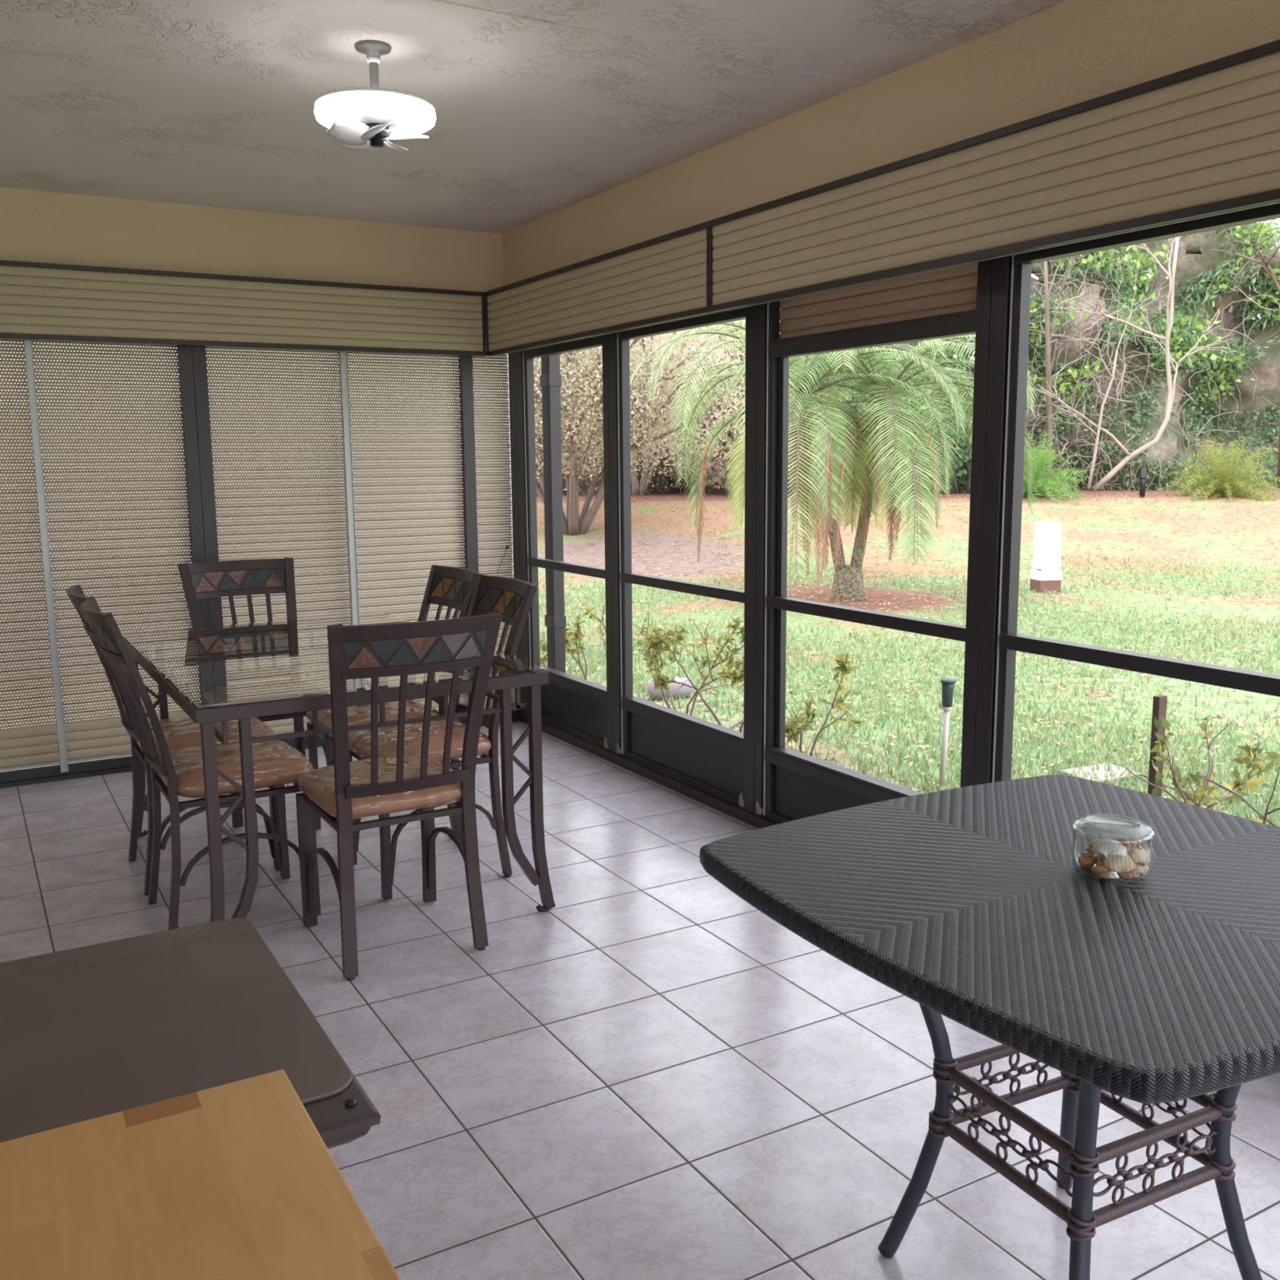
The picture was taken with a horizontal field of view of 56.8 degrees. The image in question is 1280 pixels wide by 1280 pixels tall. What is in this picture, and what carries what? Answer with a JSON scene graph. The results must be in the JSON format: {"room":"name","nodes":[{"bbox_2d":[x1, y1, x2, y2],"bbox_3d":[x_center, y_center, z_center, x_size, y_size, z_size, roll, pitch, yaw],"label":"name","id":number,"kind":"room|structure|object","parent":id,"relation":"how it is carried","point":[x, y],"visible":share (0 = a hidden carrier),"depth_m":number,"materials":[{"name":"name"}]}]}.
{"room":"sunroom","nodes":[
{"label":"sunroom","id":0,"kind":"room"},
{"bbox_2d":[0,186,502,346],"bbox_3d":[-3.009,-1.539,4.696,5.272,0.547,0.176,-6,10,-30],"label":"wall","id":1,"kind":"structure","parent":0,"point":[37,226],"depth_m":5.27,"materials":[{"name":"beige paint"}]},
{"bbox_2d":[0,338,59,771],"bbox_3d":[-2.803,-0.356,4.948,0.559,1.872,0.018,-6,10,-30],"label":"shutter","id":2,"kind":"object","parent":1,"relation":"attached to","point":[23,747],"visible":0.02,"depth_m":5.06,"materials":[{"name":"beige fabric"}]},
{"bbox_2d":[31,339,191,763],"bbox_3d":[-2.282,-0.406,5.246,0.637,1.872,0.018,-6,10,-30],"label":"shutter","id":3,"kind":"object","parent":1,"relation":"attached to","point":[99,738],"visible":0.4,"depth_m":5.21,"materials":[{"name":"beige fabric"}]},
{"bbox_2d":[177,345,222,626],"bbox_3d":[-1.979,-0.400,5.380,0.114,1.930,0.032,-6,10,-30],"label":"trim","id":4,"kind":"structure","parent":1,"relation":"attached to","point":[192,360],"depth_m":5.30,"materials":[{"name":"brown metal"}]},
{"bbox_2d":[0,260,486,356],"bbox_3d":[-2.978,-1.338,4.577,5.074,0.305,0.110,-6,10,-30],"label":"box","id":5,"kind":"object","parent":1,"relation":"attached to","point":[41,301],"visible":1,"depth_m":5.20,"materials":[{"name":"beige metal"}]},
{"bbox_2d":[205,346,354,734],"bbox_3d":[-1.706,-0.463,5.576,0.663,1.872,0.018,-6,10,-30],"label":"shutter","id":6,"kind":"object","parent":1,"relation":"attached to","point":[283,726],"visible":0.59,"depth_m":5.54,"materials":[{"name":"beige metal"}]},
{"bbox_2d":[347,351,469,711],"bbox_3d":[-1.148,-0.517,5.895,0.619,1.872,0.018,-6,10,-30],"label":"shutter","id":7,"kind":"object","parent":1,"relation":"attached to","point":[464,698],"visible":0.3,"depth_m":5.84,"materials":[{"name":"beige metal"}]},
{"bbox_2d":[458,355,478,678],"bbox_3d":[-0.859,-0.509,6.021,0.060,1.930,0.032,-6,10,-30],"label":"trim","id":8,"kind":"structure","parent":1,"relation":"attached to","point":[465,362],"depth_m":5.95,"materials":[{"name":"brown metal"}]},
{"bbox_2d":[472,346,515,709],"bbox_3d":[-0.774,-0.553,6.110,0.239,1.872,0.018,-6,10,-30],"label":"shutter","id":9,"kind":"object","parent":1,"relation":"attached to","point":[487,358],"visible":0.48,"depth_m":6.06,"materials":[{"name":"beige metal"}]},
{"bbox_2d":[478,545,509,576],"bbox_3d":[-0.760,-0.342,6.119,0.191,0.287,0.020,-6,10,-30],"label":"loose wire","id":10,"kind":"object","parent":9,"relation":"hanging from","point":[507,546],"visible":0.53,"depth_m":6.13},
{"bbox_2d":[0,0,1067,233],"bbox_3d":[-0.929,-1.359,1.224,5.600,0.120,8.350,-6,10,-30],"label":"ceiling","id":11,"kind":"structure","parent":0,"point":[206,103],"depth_m":3.53,"materials":[{"name":"paint"}]},
{"bbox_2d":[314,40,435,152],"bbox_3d":[-0.720,-1.477,3.216,0.324,0.257,0.324,-6,10,-30],"label":"lamp","id":12,"kind":"object","parent":11,"relation":"attached to","point":[362,119],"visible":1,"depth_m":3.17,"materials":[{"name":"white glass"}]},
{"bbox_2d":[366,55,380,64],"bbox_3d":[-0.721,-1.568,3.202,0.038,0.014,0.038,-6,10,-30],"label":"socket","id":13,"kind":"object","parent":12,"relation":"attached to","point":[371,60],"depth_m":3.19,"materials":[{"name":"metal"}]},
{"bbox_2d":[0,720,1279,1279],"bbox_3d":[-0.928,1.183,1.552,5.300,0.050,8.060,-6,10,-30],"label":"floor","id":14,"kind":"structure","parent":0,"point":[646,1073],"depth_m":2.70,"materials":[{"name":"tile"}]},
{"bbox_2d":[66,584,279,895],"bbox_3d":[-1.551,0.300,3.959,0.592,0.971,0.461,-6,10,-30],"label":"dining chair","id":15,"kind":"object","parent":14,"relation":"on","point":[179,733],"visible":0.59,"depth_m":3.87,"materials":[{"name":"brown metal"}]},
{"bbox_2d":[135,717,275,756],"bbox_3d":[-1.475,0.325,4.008,0.416,0.094,0.424,-6,10,-30],"label":"seat cushion","id":16,"kind":"object","parent":15,"relation":"on","point":[179,733],"depth_m":3.91,"materials":[{"name":"beige fabric"}]},
{"bbox_2d":[0,918,381,1148],"bbox_3d":[-0.830,0.834,1.284,0.962,0.720,0.608,-6,10,-30],"label":"patio table","id":17,"kind":"object","parent":14,"relation":"on","point":[89,1032],"visible":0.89,"depth_m":1.37,"materials":[{"name":"brown plastic"}]},
{"bbox_2d":[0,1069,400,1279],"bbox_3d":[-0.595,0.879,0.388,1.174,0.900,0.753,-6,10,-30],"label":"table","id":18,"kind":"object","parent":14,"relation":"on","point":[236,1180],"visible":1,"depth_m":0.77,"materials":[{"name":"brown wood"}]},
{"bbox_2d":[80,598,320,929],"bbox_3d":[-1.318,0.359,3.562,0.592,0.971,0.461,-6,10,-30],"label":"dining chair","id":19,"kind":"object","parent":14,"relation":"on","point":[276,763],"visible":0.86,"depth_m":3.46,"materials":[{"name":"brown metal"}]},
{"bbox_2d":[155,740,313,798],"bbox_3d":[-1.241,0.384,3.610,0.416,0.094,0.424,-6,10,-30],"label":"seat cushion","id":20,"kind":"object","parent":19,"relation":"on","point":[275,762],"depth_m":3.49,"materials":[{"name":"beige fabric"}]},
{"bbox_2d":[177,557,333,828],"bbox_3d":[-1.513,0.182,4.721,0.461,0.971,0.592,-6,10,-33],"label":"dining chair","id":21,"kind":"object","parent":14,"relation":"on","point":[248,577],"visible":0.41,"depth_m":4.84,"materials":[{"name":"brown metal"}]},
{"bbox_2d":[208,691,328,706],"bbox_3d":[-1.465,0.225,4.654,0.424,0.094,0.416,-6,10,-33],"label":"seat cushion","id":22,"kind":"object","parent":21,"relation":"on","point":[326,692],"depth_m":4.48,"materials":[{"name":"beige fabric"}]},
{"bbox_2d":[0,708,519,788],"bbox_3d":[-2.937,0.619,4.965,5.300,0.058,0.060,-6,10,-30],"label":"trim","id":23,"kind":"structure","parent":14,"relation":"on","point":[122,764],"depth_m":5.21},
{"bbox_2d":[23,339,68,773],"bbox_3d":[-2.528,-0.343,5.039,0.030,1.860,0.034,-6,10,-30],"label":"track","id":24,"kind":"object","parent":23,"relation":"on","point":[28,345],"visible":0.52,"depth_m":5.02,"materials":[{"name":"metal"}]},
{"bbox_2d":[337,351,359,690],"bbox_3d":[-1.386,-0.454,5.692,0.034,1.860,0.034,-6,10,-30],"label":"track","id":25,"kind":"object","parent":23,"relation":"on","point":[343,355],"visible":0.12,"depth_m":5.64,"materials":[{"name":"metal"}]},
{"bbox_2d":[121,613,555,921],"bbox_3d":[-1.073,0.405,3.941,1.026,0.761,1.508,-6,10,-30],"label":"dining table","id":26,"kind":"object","parent":14,"relation":"on","point":[199,667],"visible":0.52,"depth_m":3.46,"materials":[{"name":"brown metal"}]},
{"bbox_2d":[306,564,479,836],"bbox_3d":[-0.894,0.235,4.341,0.592,0.971,0.461,-6,10,-30],"label":"dining chair","id":27,"kind":"object","parent":14,"relation":"on","point":[451,587],"visible":0.31,"depth_m":4.36,"materials":[{"name":"brown metal"}]},
{"bbox_2d":[306,699,439,736],"bbox_3d":[-0.970,0.275,4.303,0.416,0.094,0.424,-6,10,-30],"label":"seat cushion","id":28,"kind":"object","parent":27,"relation":"on","point":[359,714],"depth_m":4.19,"materials":[{"name":"beige fabric"}]},
{"bbox_2d":[295,612,502,980],"bbox_3d":[-0.690,0.392,3.312,0.461,0.971,0.592,-6,10,-30],"label":"dining chair","id":29,"kind":"object","parent":14,"relation":"on","point":[344,791],"visible":1,"depth_m":3.15,"materials":[{"name":"brown metal"}]},
{"bbox_2d":[297,755,462,819],"bbox_3d":[-0.733,0.413,3.392,0.424,0.094,0.416,-6,10,-30],"label":"seat cushion","id":30,"kind":"object","parent":29,"relation":"on","point":[317,786],"depth_m":3.27,"materials":[{"name":"beige fabric"}]},
{"bbox_2d":[348,573,537,900],"bbox_3d":[-0.666,0.293,3.952,0.592,0.971,0.461,-6,10,-30],"label":"dining chair","id":31,"kind":"object","parent":14,"relation":"on","point":[512,597],"visible":0.61,"depth_m":3.86,"materials":[{"name":"brown metal"}]},
{"bbox_2d":[348,719,491,761],"bbox_3d":[-0.741,0.333,3.914,0.416,0.094,0.424,-6,10,-30],"label":"seat cushion","id":32,"kind":"object","parent":31,"relation":"on","point":[359,740],"depth_m":3.81,"materials":[{"name":"beige fabric"}]},
{"bbox_2d":[699,774,1279,1279],"bbox_3d":[0.709,0.725,1.911,0.990,0.722,0.990,-5,10,-29],"label":"table","id":33,"kind":"object","parent":14,"relation":"on","point":[970,904],"visible":1,"depth_m":1.76,"materials":[{"name":"black wicker"}]},
{"bbox_2d":[1071,817,1154,884],"bbox_3d":[0.739,0.325,1.852,0.119,0.083,0.119,-6,10,-30],"label":"glass jar","id":34,"kind":"object","parent":33,"relation":"on","point":[1113,874],"visible":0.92,"depth_m":1.84,"materials":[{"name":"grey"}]},
{"bbox_2d":[1077,844,1097,866],"bbox_3d":[0.707,0.341,1.867,0.030,0.039,0.034,1,9,11],"label":"seashell","id":35,"kind":"object","parent":34,"relation":"in","point":[1086,859],"visible":0.98,"depth_m":1.86,"materials":[{"name":"brown"}]},
{"bbox_2d":[1088,839,1103,848],"bbox_3d":[0.733,0.323,1.862,0.050,0.018,0.037,-4,10,-23],"label":"seashell","id":36,"kind":"object","parent":34,"relation":"in","point":[1093,842],"visible":0.32,"depth_m":1.86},
{"bbox_2d":[1091,853,1111,879],"bbox_3d":[0.715,0.352,1.830,0.030,0.039,0.030,1,9,10],"label":"seashell","id":37,"kind":"object","parent":34,"relation":"in","point":[1098,869],"visible":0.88,"depth_m":1.82,"materials":[{"name":"brown"}]},
{"bbox_2d":[1091,839,1127,859],"bbox_3d":[0.724,0.324,1.824,0.051,0.025,0.033,4,10,29],"label":"seashell","id":38,"kind":"object","parent":34,"relation":"in","point":[1108,847],"visible":1,"depth_m":1.82,"materials":[{"name":"white"}]},
{"bbox_2d":[1102,851,1137,874],"bbox_3d":[0.736,0.341,1.814,0.051,0.036,0.023,0,9,5],"label":"seashell","id":39,"kind":"object","parent":34,"relation":"in","point":[1118,864],"visible":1,"depth_m":1.81,"materials":[{"name":"beige"}]},
{"bbox_2d":[1116,857,1137,879],"bbox_3d":[0.751,0.349,1.823,0.030,0.034,0.034,1,9,12],"label":"seashell","id":40,"kind":"object","parent":34,"relation":"in","point":[1131,874],"visible":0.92,"depth_m":1.81,"materials":[{"name":"brown"}]},
{"bbox_2d":[1118,833,1142,845],"bbox_3d":[0.763,0.319,1.848,0.040,0.031,0.030,-7,11,-35],"label":"seashell","id":41,"kind":"object","parent":34,"relation":"in","point":[1131,837],"visible":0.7,"depth_m":1.84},
{"bbox_2d":[1118,836,1144,853],"bbox_3d":[0.755,0.322,1.833,0.030,0.031,0.040,-7,11,-35],"label":"seashell","id":42,"kind":"object","parent":34,"relation":"in","point":[1128,844],"visible":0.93,"depth_m":1.82,"materials":[{"name":"pink"}]},
{"bbox_2d":[1129,842,1150,866],"bbox_3d":[0.773,0.333,1.828,0.025,0.035,0.051,8,12,44],"label":"seashell","id":43,"kind":"object","parent":34,"relation":"in","point":[1138,855],"visible":0.98,"depth_m":1.82,"materials":[{"name":"beige"}]},
{"bbox_2d":[1136,862,1148,876],"bbox_3d":[0.769,0.350,1.833,0.051,0.030,0.031,-7,11,-35],"label":"seashell","id":44,"kind":"object","parent":34,"relation":"in","point":[1143,870],"visible":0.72,"depth_m":1.82,"materials":[{"name":"beige"}]},
{"bbox_3d":[1.390,1.001,2.967,0.140,0.158,8.200,-6,10,-30],"label":"trim","id":45,"kind":"structure","parent":14,"relation":"attached to","visible":0},
{"bbox_2d":[519,713,778,828],"bbox_3d":[1.401,0.917,2.844,0.068,0.042,8.000,-6,10,-30],"label":"trim","id":46,"kind":"structure","parent":45,"relation":"on","point":[738,812],"depth_m":5.02,"materials":[{"name":"brown paint"}]},
{"bbox_2d":[616,742,622,754],"bbox_3d":[-0.097,0.487,5.341,0.016,0.050,0.032,-6,10,-30],"label":"clip","id":47,"kind":"object","parent":46,"relation":"on","point":[619,749],"visible":1,"depth_m":5.34,"materials":[{"name":"beige rubber"}]},
{"bbox_2d":[755,800,763,814],"bbox_3d":[0.444,0.625,4.420,0.016,0.050,0.032,-6,10,-30],"label":"clip","id":48,"kind":"object","parent":46,"relation":"on","point":[758,810],"visible":1,"depth_m":4.42,"materials":[{"name":"beige rubber"}]},
{"bbox_2d":[502,0,1279,285],"bbox_3d":[1.379,-1.241,2.567,0.158,0.562,8.300,-6,10,-30],"label":"wall","id":49,"kind":"structure","parent":0,"point":[1068,53],"depth_m":3.37,"materials":[{"name":"beige paint"}]},
{"bbox_2d":[507,351,532,715],"bbox_3d":[-0.594,-0.523,6.098,0.055,1.930,0.182,-6,10,-30],"label":"trim","id":50,"kind":"structure","parent":49,"relation":"attached to","point":[517,362],"depth_m":6.03,"materials":[{"name":"brown metal"}]},
{"bbox_2d":[539,354,566,672],"bbox_3d":[-0.448,-0.712,6.098,0.072,2.500,0.110,-6,10,-30],"label":"downspout","id":51,"kind":"object","parent":49,"relation":"attached to","point":[550,379],"visible":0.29,"depth_m":6.07,"materials":[{"name":"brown metal"}]},
{"bbox_2d":[524,337,607,749],"bbox_3d":[-0.342,-0.466,5.666,0.055,1.884,0.825,-6,10,-30],"label":"window","id":52,"kind":"structure","parent":49,"relation":"in","point":[575,705],"depth_m":5.83,"materials":[{"name":"brown metal"}]},
{"bbox_2d":[604,737,608,748],"bbox_3d":[-0.156,0.472,5.441,0.016,0.050,0.032,-6,10,-30],"label":"clip","id":53,"kind":"object","parent":52,"relation":"attached to","point":[606,744],"visible":1,"depth_m":5.44,"materials":[{"name":"beige rubber"}]},
{"bbox_2d":[484,221,713,356],"bbox_3d":[-0.196,-1.424,4.981,0.151,0.307,1.976,-6,10,-30],"label":"box","id":54,"kind":"object","parent":49,"relation":"attached to","point":[664,278],"visible":0.96,"depth_m":4.75,"materials":[{"name":"beige metal"}]},
{"bbox_2d":[601,332,624,756],"bbox_3d":[-0.099,-0.398,5.255,0.055,1.930,0.140,-6,10,-30],"label":"post","id":55,"kind":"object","parent":49,"relation":"attached to","point":[611,342],"depth_m":5.23,"materials":[{"name":"brown metal"}]},
{"bbox_2d":[617,309,745,808],"bbox_3d":[0.172,-0.339,4.790,0.055,1.892,0.943,-6,10,-30],"label":"window","id":56,"kind":"structure","parent":49,"relation":"in","point":[706,756],"depth_m":4.95,"materials":[{"name":"brown metal"}]},
{"bbox_2d":[738,793,744,807],"bbox_3d":[0.388,0.611,4.516,0.016,0.050,0.032,-6,10,-30],"label":"clip","id":57,"kind":"object","parent":56,"relation":"attached to","point":[741,802],"visible":1,"depth_m":4.52,"materials":[{"name":"beige rubber"}]},
{"bbox_2d":[743,300,779,817],"bbox_3d":[0.444,-0.260,4.330,0.055,1.930,0.137,-6,10,-30],"label":"post","id":58,"kind":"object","parent":49,"relation":"attached to","point":[762,320],"depth_m":4.30,"materials":[{"name":"brown metal"}]},
{"bbox_2d":[764,309,976,823],"bbox_3d":[0.724,-0.126,3.863,0.055,1.744,0.976,-6,10,-30],"label":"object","id":59,"kind":"structure","parent":49,"relation":"in","point":[800,785],"depth_m":4.14,"materials":[{"name":"brown metal"}]},
{"bbox_2d":[779,262,977,338],"bbox_3d":[0.743,-1.072,3.734,0.018,0.212,1.010,-6,10,-30],"label":"shutter","id":60,"kind":"object","parent":59,"relation":"attached to","point":[950,290],"visible":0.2,"depth_m":3.70,"materials":[{"name":"beige metal"}]},
{"bbox_2d":[521,202,1279,351],"bbox_3d":[1.411,-0.947,2.514,0.054,0.035,7.900,-6,10,-30],"label":"trim","id":61,"kind":"structure","parent":49,"relation":"attached to","point":[740,308],"depth_m":4.52,"materials":[{"name":"brown metal"}]},
{"bbox_2d":[960,255,1017,787],"bbox_3d":[1.001,-0.118,3.380,0.055,1.930,0.132,-6,10,-30],"label":"post","id":62,"kind":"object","parent":49,"relation":"attached to","point":[997,277],"depth_m":3.33,"materials":[{"name":"brown metal"}]},
{"bbox_2d":[708,39,1279,313],"bbox_3d":[1.214,-1.065,2.578,0.151,0.307,3.638,-6,10,-30],"label":"box","id":63,"kind":"object","parent":49,"relation":"attached to","point":[1202,140],"visible":1,"depth_m":2.89,"materials":[{"name":"beige metal"}]},
{"bbox_2d":[997,203,1279,782],"bbox_3d":[1.317,-0.048,2.841,0.055,1.890,1.125,-6,10,-30],"label":"window","id":64,"kind":"structure","parent":49,"relation":"in","point":[1011,642],"depth_m":3.16,"materials":[{"name":"brown metal"}]},
{"label":"outside","id":65,"kind":"structure","parent":0,"visible":0},
{"bbox_2d":[0,488,1279,826],"bbox_3d":[4.046,-4.240,34.258,120.000,0.800,130.000,-6,10,-30],"label":"lawn","id":66,"kind":"structure","parent":65,"point":[1165,528],"depth_m":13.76,"materials":[{"name":"green plant"}]},
{"bbox_2d":[0,338,513,680],"bbox_3d":[-6.335,-1.143,6.764,12.300,3.350,0.200,-6,10,-30],"label":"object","id":67,"kind":"structure","parent":66,"relation":"on","point":[15,339],"depth_m":8.63,"materials":[{"name":"beige fabric"}]},
{"bbox_2d":[539,603,606,679],"bbox_3d":[-0.359,0.097,7.072,0.635,0.632,0.726,-6,10,-30],"label":"variegated shrub","id":68,"kind":"object","parent":66,"relation":"on","point":[570,637],"visible":0.43,"depth_m":6.91,"materials":[{"name":"green plant"}]},
{"bbox_2d":[533,320,745,535],"bbox_3d":[-1.042,-3.539,16.422,6.222,4.197,5.931,-2,9,-9],"label":"tree","id":69,"kind":"object","parent":66,"relation":"on","point":[586,397],"visible":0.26,"depth_m":15.75,"materials":[{"name":"grey plant"}]},
{"bbox_2d":[560,320,745,495],"bbox_3d":[-0.523,-4.964,20.469,7.048,5.041,6.750,6,11,35],"label":"leafless tree","id":70,"kind":"object","parent":66,"relation":"on","point":[635,491],"visible":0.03,"depth_m":20.70,"materials":[{"name":"grey plant"}]},
{"bbox_2d":[647,677,692,700],"bbox_3d":[0.182,0.304,7.312,0.297,0.127,0.130,-4,9,-21],"label":"rocks","id":71,"kind":"object","parent":66,"relation":"on","point":[655,693],"visible":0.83,"depth_m":7.26},
{"bbox_2d":[632,609,744,715],"bbox_3d":[0.241,0.137,6.628,0.792,0.677,0.903,-6,10,-30],"label":"variegated shrub","id":72,"kind":"object","parent":66,"relation":"on","point":[656,642],"visible":0.7,"depth_m":6.54,"materials":[{"name":"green plant"}]},
{"bbox_2d":[651,629,743,732],"bbox_3d":[0.333,0.269,6.033,0.560,0.600,1.005,-6,10,-30],"label":"variegated shrub","id":73,"kind":"object","parent":66,"relation":"on","point":[662,682],"visible":0.49,"depth_m":6.17,"materials":[{"name":"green plant"}]},
{"bbox_2d":[654,319,840,495],"bbox_3d":[1.795,-4.175,20.540,3.462,3.358,3.750,-6,10,-30],"label":"shrub","id":74,"kind":"object","parent":66,"relation":"on","point":[720,477],"visible":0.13,"depth_m":20.09,"materials":[{"name":"grey plant"}]},
{"bbox_2d":[785,651,862,755],"bbox_3d":[0.875,0.334,5.721,0.335,0.551,0.764,6,11,35],"label":"variegated shrub","id":75,"kind":"object","parent":66,"relation":"on","point":[799,722],"visible":0.89,"depth_m":5.76,"materials":[{"name":"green plant"}]},
{"bbox_2d":[630,309,1038,601],"bbox_3d":[1.984,-1.891,12.003,3.958,3.026,3.895,2,9,19],"label":"palm tree","id":76,"kind":"object","parent":66,"relation":"on","point":[815,429],"visible":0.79,"depth_m":11.58,"materials":[{"name":"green plant"}]},
{"bbox_2d":[496,491,1279,813],"bbox_3d":[4.343,-0.875,12.345,15.081,0.809,15.397,-1,9,0],"label":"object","id":77,"kind":"structure","parent":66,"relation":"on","point":[1224,699],"depth_m":10.68,"materials":[{"name":"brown plant"}]},
{"bbox_2d":[829,346,946,495],"bbox_3d":[4.122,-3.706,20.262,2.833,2.616,2.319,-6,10,-30],"label":"shrub","id":78,"kind":"object","parent":66,"relation":"on","point":[852,406],"visible":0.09,"depth_m":19.65,"materials":[{"name":"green plant"}]},
{"bbox_2d":[536,218,1279,495],"bbox_3d":[5.939,-5.024,19.212,20.706,7.126,9.163,-1,9,-1],"label":"thicket","id":79,"kind":"object","parent":66,"relation":"on","point":[1226,394],"visible":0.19,"depth_m":21.85,"materials":[{"name":"green plant"}]},
{"bbox_2d":[938,678,955,786],"bbox_3d":[1.362,0.428,5.260,0.066,0.513,0.070,-6,10,-30],"label":"pipe","id":80,"kind":"object","parent":66,"relation":"on","point":[948,685],"visible":0.95,"depth_m":5.24,"materials":[{"name":"white plastic"}]},
{"bbox_2d":[904,333,1056,493],"bbox_3d":[5.470,-4.249,20.838,3.252,3.377,3.073,0,9,4],"label":"shrub","id":81,"kind":"object","parent":66,"relation":"on","point":[965,463],"visible":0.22,"depth_m":20.23,"materials":[{"name":"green plant"}]},
{"bbox_2d":[1029,520,1062,592],"bbox_3d":[4.375,-0.886,12.732,0.260,0.775,0.230,-2,9,-10],"label":"utility pedestal","id":82,"kind":"object","parent":66,"relation":"on","point":[1046,548],"visible":0.88,"depth_m":12.64,"materials":[{"name":"white plastic"}]},
{"bbox_2d":[1022,431,1092,502],"bbox_3d":[6.462,-2.736,19.376,2.036,1.451,2.105,3,9,20],"label":"feathery shrub","id":83,"kind":"object","parent":66,"relation":"on","point":[1044,487],"visible":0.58,"depth_m":19.19,"materials":[{"name":"green plant"}]},
{"bbox_2d":[1041,253,1111,478],"bbox_3d":[7.231,-4.985,20.190,1.410,4.509,2.425,-1,9,-3],"label":"bare tree","id":84,"kind":"object","parent":66,"relation":"on","point":[1047,291],"visible":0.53,"depth_m":20.10,"materials":[{"name":"grey plant"}]},
{"bbox_2d":[1059,763,1142,785],"bbox_3d":[2.115,0.629,5.424,0.309,0.050,0.222,-4,10,-24],"label":"paving stone","id":85,"kind":"object","parent":66,"relation":"on","point":[1101,769],"visible":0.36,"depth_m":5.41,"materials":[{"name":"stone"}]},
{"bbox_2d":[1033,266,1174,488],"bbox_3d":[7.777,-4.378,19.655,2.397,3.711,1.199,-6,10,-30],"label":"bare tree","id":86,"kind":"object","parent":66,"relation":"on","point":[1090,479],"visible":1,"depth_m":19.76,"materials":[{"name":"grey plant"}]},
{"bbox_2d":[1027,235,1232,491],"bbox_3d":[8.233,-4.816,20.195,3.379,4.511,1.808,-4,10,-24],"label":"bare tree","id":87,"kind":"object","parent":66,"relation":"on","point":[1170,314],"visible":0.85,"depth_m":19.89,"materials":[{"name":"grey plant"}]},
{"bbox_2d":[1138,467,1146,497],"bbox_3d":[8.179,-2.539,19.249,0.104,0.530,0.104,-6,10,-30],"label":"post","id":88,"kind":"object","parent":66,"relation":"on","point":[1143,477],"visible":0.83,"depth_m":19.22,"materials":[{"name":"black plastic"}]},
{"bbox_2d":[1147,694,1167,796],"bbox_3d":[1.677,0.550,3.863,0.040,0.750,0.024,-6,10,-30],"label":"wooden stake","id":89,"kind":"object","parent":66,"relation":"on","point":[1159,702],"visible":0.44,"depth_m":3.82,"materials":[{"name":"wood"}]},
{"bbox_2d":[1125,715,1279,827],"bbox_3d":[1.820,0.610,3.421,1.011,0.698,1.072,-6,10,-30],"label":"variegated shrub","id":90,"kind":"object","parent":66,"relation":"on","point":[1200,797],"visible":0.38,"depth_m":3.67,"materials":[{"name":"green plant"}]},
{"bbox_2d":[1159,435,1279,502],"bbox_3d":[9.584,-2.643,19.253,2.111,1.465,1.956,-1,9,-3],"label":"feathery shrub","id":91,"kind":"object","parent":66,"relation":"on","point":[1229,486],"visible":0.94,"depth_m":19.11,"materials":[{"name":"green plant"}]},
{"bbox_2d":[1191,719,1279,808],"bbox_3d":[1.947,0.567,3.935,0.404,0.614,0.245,-6,10,-30],"label":"variegated shrub","id":92,"kind":"object","parent":66,"relation":"on","point":[1250,748],"visible":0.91,"depth_m":3.90,"materials":[{"name":"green plant"}]},
{"bbox_2d":[1210,221,1279,485],"bbox_3d":[10.630,-6.000,19.757,2.974,6.841,2.012,-6,10,-30],"label":"tree","id":93,"kind":"object","parent":66,"relation":"on","point":[1262,262],"visible":0.46,"depth_m":19.47,"materials":[{"name":"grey plant"}]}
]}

